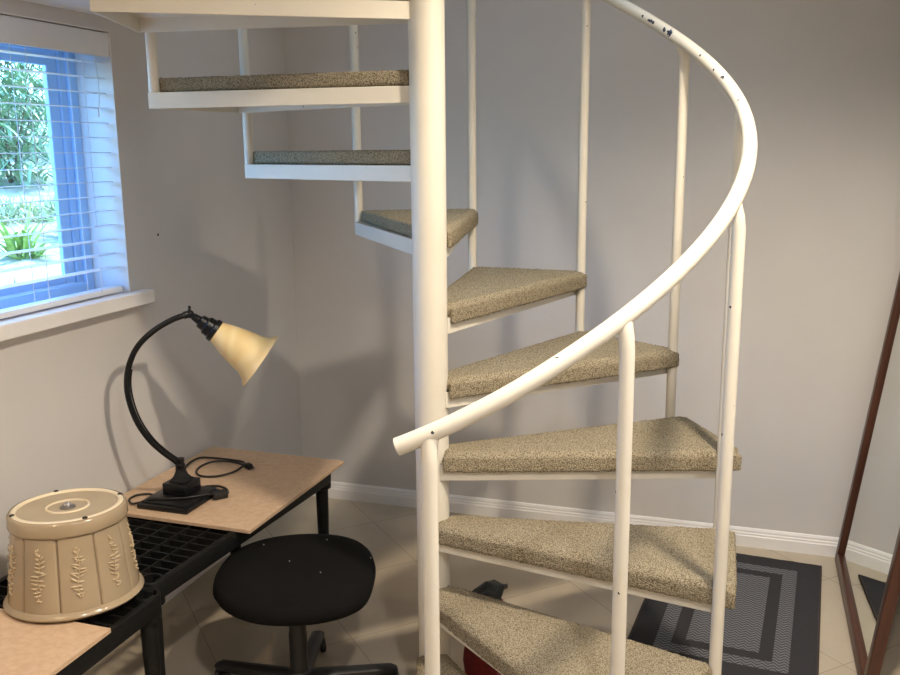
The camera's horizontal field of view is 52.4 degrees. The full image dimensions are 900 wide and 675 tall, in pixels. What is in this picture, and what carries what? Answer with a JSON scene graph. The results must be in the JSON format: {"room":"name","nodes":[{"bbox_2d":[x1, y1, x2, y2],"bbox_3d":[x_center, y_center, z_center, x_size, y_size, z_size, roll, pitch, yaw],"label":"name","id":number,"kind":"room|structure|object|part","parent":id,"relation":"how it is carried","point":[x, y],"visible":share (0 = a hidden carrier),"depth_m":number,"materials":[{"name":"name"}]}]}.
{"room":"home office","nodes":[
{"label":"home office","id":0,"kind":"room"},
{"bbox_2d":[0,0,301,577],"bbox_3d":[-1.572,-0.278,1.677,0.200,3.050,5.035,3,12,18],"label":"wall","id":1,"kind":"structure","parent":0,"point":[222,249],"depth_m":3.21,"materials":[{"name":"paint"}]},
{"bbox_2d":[22,0,99,15],"bbox_3d":[-1.520,-0.996,0.982,0.244,0.765,4.050,3,12,18],"label":"trim","id":2,"kind":"structure","parent":1,"relation":"attached to","point":[83,6],"depth_m":2.57,"materials":[{"name":"paint"}]},
{"bbox_2d":[0,12,154,341],"bbox_3d":[-1.334,-0.400,2.310,0.235,0.860,1.508,3,12,18],"label":"window","id":3,"kind":"structure","parent":1,"relation":"in","point":[12,327],"depth_m":2.91,"materials":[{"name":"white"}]},
{"bbox_3d":[-1.417,-0.416,2.352,0.030,0.776,1.272,3,12,18],"label":"sash","id":4,"kind":"part","parent":3,"relation":"part of","materials":[{"name":"blue"}]},
{"bbox_3d":[-1.415,-0.427,2.349,0.054,0.820,1.340,3,12,18],"label":"frame","id":5,"kind":"part","parent":3,"relation":"part of","materials":[{"name":"blue"}]},
{"bbox_2d":[0,15,122,318],"bbox_3d":[-1.294,-0.422,2.310,0.068,0.810,1.331,3,12,18],"label":"window blind","id":6,"kind":"object","parent":3,"relation":"attached to","point":[13,30],"visible":1,"depth_m":2.67,"materials":[{"name":"white plastic"}]},
{"bbox_3d":[-1.199,-0.463,2.613,0.056,0.740,0.002,3,12,18],"label":"ladder cord","id":7,"kind":"part","parent":6,"relation":"part of","materials":[{"name":"white fabric"}]},
{"bbox_3d":[-1.295,-0.034,2.389,0.048,0.018,1.314,3,12,18],"label":"rail","id":8,"kind":"part","parent":6,"relation":"part of","materials":[{"name":"white plastic"}]},
{"bbox_3d":[-1.128,-0.508,2.827,0.056,0.740,0.002,3,12,18],"label":"ladder cord","id":9,"kind":"part","parent":6,"relation":"part of","materials":[{"name":"white fabric"}]},
{"bbox_3d":[-1.082,-0.774,2.807,0.006,0.192,0.014,9,15,39],"label":"tilt cord","id":10,"kind":"part","parent":6,"relation":"part of","materials":[{"name":"white plastic"}]},
{"bbox_3d":[-1.325,0.000,2.390,0.225,0.044,1.508,3,12,18],"label":"sill","id":11,"kind":"part","parent":3,"relation":"part of","materials":[{"name":"white paint"}]},
{"bbox_2d":[162,543,242,605],"bbox_3d":[-1.459,1.185,1.937,0.014,0.078,5.021,3,12,18],"label":"baseboard","id":12,"kind":"structure","parent":1,"relation":"attached to","point":[178,590],"depth_m":3.39,"materials":[{"name":"white paint"}]},
{"bbox_2d":[82,496,899,674],"bbox_3d":[-0.300,1.316,1.587,2.944,0.060,5.235,3,12,18],"label":"floor","id":13,"kind":"structure","parent":0,"point":[198,634],"depth_m":3.17,"materials":[{"name":"beige tile"}]},
{"bbox_2d":[0,574,161,674],"bbox_3d":[-1.088,0.951,2.100,0.470,0.464,0.845,3,12,18],"label":"table","id":14,"kind":"object","parent":13,"relation":"on","point":[143,612],"visible":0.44,"depth_m":2.29,"materials":[{"name":"black metal"}]},
{"bbox_2d":[0,608,110,674],"bbox_3d":[-1.125,0.735,1.968,0.494,0.012,0.580,3,12,18],"label":"table top","id":15,"kind":"object","parent":14,"relation":"on","point":[26,648],"visible":0.82,"depth_m":2.09,"materials":[{"name":"beige wood"}]},
{"bbox_2d":[3,488,143,622],"bbox_3d":[-0.956,0.536,2.312,0.334,0.252,0.334,8,14,35],"label":"ceramic pot","id":16,"kind":"object","parent":14,"relation":"on","point":[72,556],"visible":1,"depth_m":2.20,"materials":[{"name":"beige"}]},
{"bbox_2d":[60,504,75,509],"bbox_3d":[-0.960,0.424,2.299,0.038,0.005,0.038,0,9,8],"label":"washer","id":17,"kind":"object","parent":16,"relation":"in","point":[62,506],"depth_m":2.29,"materials":[{"name":"grey metal"}]},
{"bbox_2d":[133,588,161,625],"bbox_3d":[-0.780,0.696,2.361,0.070,0.076,0.070,3,12,18],"label":"socket","id":18,"kind":"object","parent":14,"relation":"attached to","point":[150,598],"depth_m":2.34,"materials":[{"name":"black plastic"}]},
{"bbox_3d":[-0.778,0.911,2.405,0.048,0.413,0.048,3,12,18],"label":"leg","id":19,"kind":"part","parent":14,"relation":"part of","materials":[{"name":"black plastic"}]},
{"bbox_2d":[127,474,330,674],"bbox_3d":[-0.806,0.769,2.971,0.455,0.464,0.985,4,12,21],"label":"table","id":20,"kind":"object","parent":13,"relation":"on","point":[168,555],"visible":0.28,"depth_m":2.67,"materials":[{"name":"black metal"}]},
{"bbox_2d":[143,573,164,605],"bbox_3d":[-0.797,0.679,2.446,0.070,0.076,0.070,4,12,21],"label":"socket","id":21,"kind":"object","parent":20,"relation":"attached to","point":[151,580],"depth_m":2.44,"materials":[{"name":"black plastic"}]},
{"bbox_3d":[-0.795,0.894,2.490,0.048,0.413,0.048,4,12,21],"label":"leg","id":22,"kind":"part","parent":20,"relation":"part of","materials":[{"name":"black plastic"}]},
{"bbox_2d":[123,446,343,533],"bbox_3d":[-0.751,0.499,3.102,0.563,0.012,0.658,3,12,18],"label":"table top","id":23,"kind":"object","parent":20,"relation":"on","point":[257,494],"visible":0.8,"depth_m":3.07,"materials":[{"name":"beige wood"}]},
{"bbox_2d":[124,306,277,513],"bbox_3d":[-0.771,0.193,3.002,0.475,0.626,0.488,3,12,18],"label":"desk lamp","id":24,"kind":"object","parent":23,"relation":"on","point":[244,350],"visible":1,"depth_m":2.87,"materials":[{"name":"black metal"}]},
{"bbox_3d":[-0.870,0.514,2.943,0.184,0.022,0.194,3,12,18],"label":"plate","id":25,"kind":"part","parent":24,"relation":"part of","materials":[{"name":"black metal"}]},
{"bbox_3d":[-0.848,0.478,3.094,0.302,0.030,0.473,3,12,18],"label":"power cord","id":26,"kind":"part","parent":24,"relation":"part of","materials":[{"name":"black rubber"}]},
{"bbox_2d":[191,313,222,340],"bbox_3d":[-0.762,-0.035,2.897,0.097,0.091,0.075,3,12,18],"label":"socket","id":27,"kind":"object","parent":24,"relation":"attached to","point":[212,328],"depth_m":2.86,"materials":[{"name":"black metal"}]},
{"bbox_2d":[211,489,227,499],"bbox_3d":[-0.744,0.508,2.960,0.048,0.025,0.028,-8,14,-31],"label":"switch","id":28,"kind":"object","parent":24,"relation":"attached to","point":[216,494],"depth_m":2.95,"materials":[{"name":"black plastic"}]},
{"bbox_3d":[-0.645,0.047,2.938,0.213,0.207,0.182,3,12,18],"label":"lamp shade","id":29,"kind":"part","parent":24,"relation":"part of","materials":[{"name":"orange glass"}]},
{"bbox_3d":[-0.459,0.720,3.323,0.048,0.413,0.048,4,12,21],"label":"leg","id":30,"kind":"part","parent":20,"relation":"part of","materials":[{"name":"black plastic"}]},
{"bbox_2d":[320,474,330,490],"bbox_3d":[-0.461,0.505,3.279,0.070,0.076,0.070,4,12,21],"label":"socket","id":31,"kind":"object","parent":20,"relation":"attached to","point":[326,482],"depth_m":3.25,"materials":[{"name":"black plastic"}]},
{"bbox_2d":[213,534,398,674],"bbox_3d":[-0.452,0.863,2.663,0.545,0.398,0.604,3,12,18],"label":"stool","id":32,"kind":"object","parent":13,"relation":"on","point":[295,581],"visible":1,"depth_m":2.62,"materials":[{"name":"black fabric"}]},
{"bbox_3d":[-0.579,0.983,2.709,0.275,0.048,0.064,3,12,18],"label":"arm","id":33,"kind":"part","parent":32,"relation":"part of","materials":[{"name":"black plastic"}]},
{"bbox_3d":[-0.443,0.692,2.669,0.501,0.061,0.521,3,12,18],"label":"seat","id":34,"kind":"part","parent":32,"relation":"part of","materials":[{"name":"black fabric"}]},
{"bbox_3d":[-0.428,0.962,2.809,0.060,0.048,0.273,0,12,3],"label":"arm","id":35,"kind":"part","parent":32,"relation":"part of","materials":[{"name":"black plastic"}]},
{"bbox_3d":[-0.290,0.983,2.699,0.273,0.048,0.060,-4,12,-15],"label":"arm","id":36,"kind":"part","parent":32,"relation":"part of","materials":[{"name":"black plastic"}]},
{"bbox_2d":[89,0,757,674],"bbox_3d":[-0.057,-0.764,2.233,1.584,3.751,1.575,3,12,18],"label":"spiral staircase","id":37,"kind":"structure","parent":13,"relation":"on","point":[695,568],"depth_m":2.34,"materials":[{"name":"white metal"}]},
{"bbox_3d":[-0.062,-1.274,2.132,1.569,2.719,1.569,3,12,18],"label":"handrail","id":38,"kind":"part","parent":37,"relation":"part of","materials":[{"name":"white metal"}]},
{"bbox_2d":[463,579,507,674],"bbox_3d":[0.104,0.889,2.747,0.120,0.302,0.180,2,12,10],"label":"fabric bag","id":39,"kind":"object","parent":13,"relation":"on","point":[473,664],"visible":0.32,"depth_m":2.69,"materials":[{"name":"red fabric"}]},
{"bbox_2d":[627,553,821,674],"bbox_3d":[0.977,0.940,3.189,0.581,0.010,0.911,4,13,22],"label":"rug","id":40,"kind":"object","parent":13,"relation":"on","point":[773,627],"visible":0.58,"depth_m":3.07,"materials":[{"name":"grey fabric"}]},
{"bbox_2d":[835,272,899,674],"bbox_3d":[1.463,0.050,2.888,0.261,1.865,0.962,3,12,18],"label":"leaning mirror","id":41,"kind":"object","parent":13,"relation":"on","point":[867,556],"visible":1,"depth_m":3.03,"materials":[{"name":"brown wood"}]},
{"bbox_2d":[284,0,899,536],"bbox_3d":[0.478,-0.705,3.666,2.944,3.050,0.100,3,12,18],"label":"wall","id":42,"kind":"structure","parent":0,"point":[819,80],"depth_m":3.59,"materials":[{"name":"paint"}]},
{"bbox_2d":[312,481,838,556],"bbox_3d":[0.545,0.766,3.889,2.594,0.078,0.014,3,12,18],"label":"baseboard","id":43,"kind":"structure","parent":42,"relation":"attached to","point":[820,545],"depth_m":3.91,"materials":[{"name":"white paint"}]},
{"label":"outside","id":44,"kind":"structure","parent":0,"visible":0},
{"bbox_2d":[0,101,61,285],"bbox_3d":[-2.914,-2.105,10.153,7.606,1.410,19.500,3,12,18],"label":"ground","id":45,"kind":"structure","parent":44,"point":[40,272],"depth_m":5.40,"materials":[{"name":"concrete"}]},
{"bbox_2d":[0,61,43,112],"bbox_3d":[-5.538,-3.667,10.858,2.273,2.195,2.132,3,12,18],"label":"shrub","id":46,"kind":"object","parent":45,"relation":"on","point":[0,61],"visible":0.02,"depth_m":11.09,"materials":[{"name":"green plant"}]},
{"bbox_2d":[0,61,49,155],"bbox_3d":[-4.103,-2.562,8.283,2.001,2.028,2.104,3,12,18],"label":"shrub","id":47,"kind":"object","parent":45,"relation":"on","point":[22,65],"visible":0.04,"depth_m":8.28,"materials":[{"name":"green plant"}]},
{"bbox_2d":[0,63,53,189],"bbox_3d":[-3.285,-1.495,6.702,1.343,1.124,1.313,3,12,18],"label":"shrub","id":48,"kind":"object","parent":45,"relation":"on","point":[19,75],"visible":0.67,"depth_m":6.63,"materials":[{"name":"green plant"}]},
{"bbox_2d":[0,186,55,228],"bbox_3d":[-2.634,-0.842,5.907,0.650,0.297,3.118,3,12,18],"label":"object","id":49,"kind":"structure","parent":45,"relation":"on","point":[8,211],"depth_m":5.74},
{"bbox_2d":[0,200,59,260],"bbox_3d":[-2.181,-0.510,4.605,0.692,0.358,0.715,3,12,18],"label":"leaf plant","id":50,"kind":"object","parent":45,"relation":"on","point":[22,242],"visible":0.62,"depth_m":4.63,"materials":[{"name":"green plant"}]},
{"bbox_2d":[12,201,57,236],"bbox_3d":[-2.181,-0.719,5.362,0.818,0.402,0.829,3,12,18],"label":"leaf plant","id":51,"kind":"object","parent":45,"relation":"on","point":[50,201],"visible":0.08,"depth_m":5.25,"materials":[{"name":"green plant"}]}
]}

